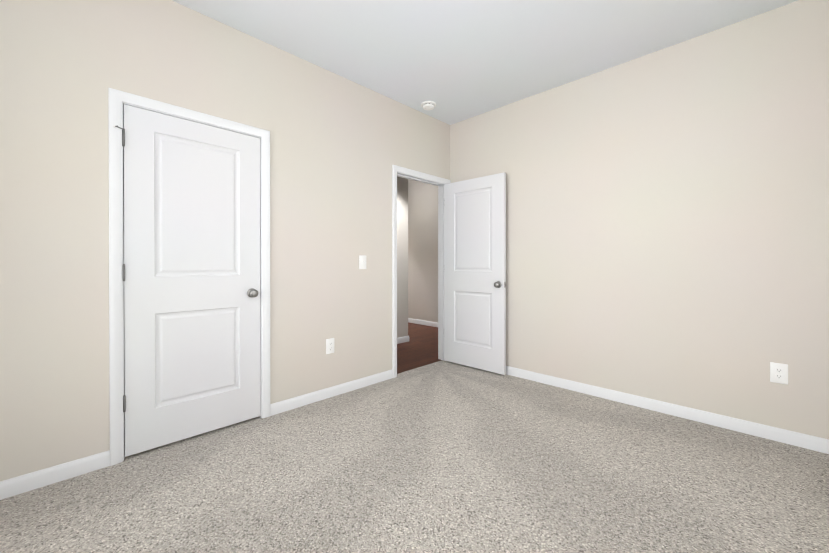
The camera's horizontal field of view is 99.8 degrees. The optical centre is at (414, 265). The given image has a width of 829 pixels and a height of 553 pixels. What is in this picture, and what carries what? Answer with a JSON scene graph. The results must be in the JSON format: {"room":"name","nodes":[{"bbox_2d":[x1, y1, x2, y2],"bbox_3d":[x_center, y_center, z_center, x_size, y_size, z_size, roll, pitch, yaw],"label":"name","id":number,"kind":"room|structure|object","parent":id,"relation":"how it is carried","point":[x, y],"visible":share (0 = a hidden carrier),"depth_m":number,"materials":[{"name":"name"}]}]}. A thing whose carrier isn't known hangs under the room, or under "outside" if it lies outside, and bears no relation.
{"room":"empty bedroom","nodes":[
{"label":"empty bedroom","id":0,"kind":"room"},
{"bbox_2d":[0,0,449,480],"bbox_3d":[-1.059,-0.261,2.672,0.120,2.740,4.070,0,0,45],"label":"wall","id":1,"kind":"structure","parent":0,"point":[340,146],"depth_m":2.05,"materials":[{"name":"beige paint"}]},
{"bbox_2d":[0,450,109,499],"bbox_3d":[-2.017,1.072,1.617,0.013,0.083,0.915,0,0,45],"label":"baseboard","id":2,"kind":"structure","parent":1,"relation":"attached to","point":[14,486],"depth_m":1.78,"materials":[{"name":"white paint"}]},
{"bbox_2d":[108,88,269,465],"bbox_3d":[-1.421,0.063,2.296,0.138,2.096,0.894,0,0,45],"label":"trim","id":3,"kind":"structure","parent":1,"relation":"attached to","point":[118,100],"depth_m":1.97,"materials":[{"name":"white paint"}]},
{"bbox_2d":[122,104,260,456],"bbox_3d":[-1.397,0.087,2.273,0.151,2.012,0.779,0,0,45],"label":"closet door","id":4,"kind":"structure","parent":1,"relation":"in","point":[191,254],"depth_m":2.21,"materials":[{"name":"white paint"}]},
{"bbox_2d":[326,338,333,353],"bbox_3d":[-0.708,0.678,2.940,0.008,0.126,0.079,0,0,45],"label":"outlet","id":5,"kind":"object","parent":1,"relation":"attached to","point":[329,345],"visible":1,"depth_m":2.94,"materials":[{"name":"white plastic"}]},
{"bbox_2d":[270,369,392,415],"bbox_3d":[-0.640,1.066,3.007,0.013,0.083,1.210,0,0,45],"label":"baseboard","id":6,"kind":"structure","parent":1,"relation":"attached to","point":[292,403],"depth_m":2.91,"materials":[{"name":"white paint"}]},
{"bbox_2d":[359,255,365,268],"bbox_3d":[-0.464,-0.029,3.174,0.021,0.126,0.079,0,0,45],"label":"light switch","id":7,"kind":"object","parent":1,"relation":"attached to","point":[362,261],"visible":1,"depth_m":3.17,"materials":[{"name":"white plastic"}]},
{"bbox_2d":[392,165,450,377],"bbox_3d":[0.053,0.057,3.796,0.155,2.096,0.894,0,0,45],"label":"door frame","id":8,"kind":"structure","parent":1,"relation":"attached to","point":[410,174],"depth_m":3.73,"materials":[{"name":"white paint"}]},
{"bbox_2d":[444,172,505,374],"bbox_3d":[0.627,0.081,3.744,0.779,2.012,0.151,0,0,44],"label":"entry door","id":9,"kind":"structure","parent":8,"relation":"attached to","point":[474,272],"depth_m":3.70,"materials":[{"name":"white paint"}]},
{"bbox_2d":[397,177,400,337],"bbox_3d":[-1.014,-0.267,4.210,0.120,2.740,2.220,0,0,45],"label":"wall","id":10,"kind":"structure","parent":0,"point":[398,178],"depth_m":4.93,"materials":[{"name":"beige paint"}]},
{"bbox_2d":[397,336,408,343],"bbox_3d":[-0.870,1.061,4.266,0.013,0.083,2.253,0,0,45],"label":"baseboard","id":11,"kind":"structure","parent":10,"relation":"attached to","point":[406,338],"depth_m":4.97,"materials":[{"name":"white paint"}]},
{"bbox_2d":[401,177,408,336],"bbox_3d":[-1.331,-0.275,6.199,3.370,2.740,0.120,0,0,45],"label":"wall","id":12,"kind":"structure","parent":0,"point":[404,182],"depth_m":5.01,"materials":[{"name":"beige paint"}]},
{"bbox_2d":[0,360,828,552],"bbox_3d":[0.203,1.144,1.512,3.425,0.060,4.190,0,0,45],"label":"floor carpet","id":13,"kind":"object","parent":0,"point":[442,456],"visible":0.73,"depth_m":1.77,"materials":[{"name":"grey carpet"}]},
{"bbox_2d":[397,322,440,373],"bbox_3d":[-1.230,1.128,5.514,4.245,0.060,3.520,0,0,45],"label":"floor","id":14,"kind":"structure","parent":0,"point":[419,349],"depth_m":4.63,"materials":[{"name":"brown wood"}]},
{"bbox_2d":[409,179,437,321],"bbox_3d":[0.153,-0.276,6.524,5.020,2.740,0.130,0,0,45],"label":"wall","id":15,"kind":"structure","parent":0,"point":[417,249],"depth_m":6.43,"materials":[{"name":"beige paint"}]},
{"bbox_2d":[408,318,437,326],"bbox_3d":[0.464,1.054,6.134,2.580,0.083,0.013,0,0,45],"label":"baseboard","id":16,"kind":"structure","parent":15,"relation":"attached to","point":[435,324],"depth_m":6.42,"materials":[{"name":"white paint"}]},
{"bbox_2d":[172,0,797,124],"bbox_3d":[0.180,-1.676,1.523,3.490,0.100,4.190,0,0,45],"label":"ceiling","id":17,"kind":"structure","parent":0,"point":[455,61],"depth_m":2.48,"materials":[{"name":"white paint"}]},
{"bbox_2d":[421,101,435,109],"bbox_3d":[0.142,-1.611,3.538,0.151,0.046,0.151,0,0,45],"label":"smoke detector","id":18,"kind":"object","parent":17,"relation":"attached to","point":[428,105],"visible":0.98,"depth_m":3.50,"materials":[{"name":"white plastic"}]},
{"bbox_2d":[450,0,828,438],"bbox_3d":[1.612,-0.262,2.975,3.490,2.740,0.120,0,0,45],"label":"wall","id":19,"kind":"structure","parent":0,"point":[667,224],"depth_m":2.55,"materials":[{"name":"beige paint"}]},
{"bbox_2d":[506,366,828,453],"bbox_3d":[1.551,1.067,2.946,3.210,0.083,0.013,0,0,45],"label":"baseboard","id":20,"kind":"structure","parent":19,"relation":"attached to","point":[819,444],"depth_m":2.52,"materials":[{"name":"white paint"}]},
{"bbox_2d":[770,362,787,384],"bbox_3d":[2.303,0.681,2.205,0.079,0.126,0.008,0,0,45],"label":"outlet","id":21,"kind":"object","parent":19,"relation":"attached to","point":[778,372],"visible":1,"depth_m":2.20,"materials":[{"name":"white plastic"}]}
]}

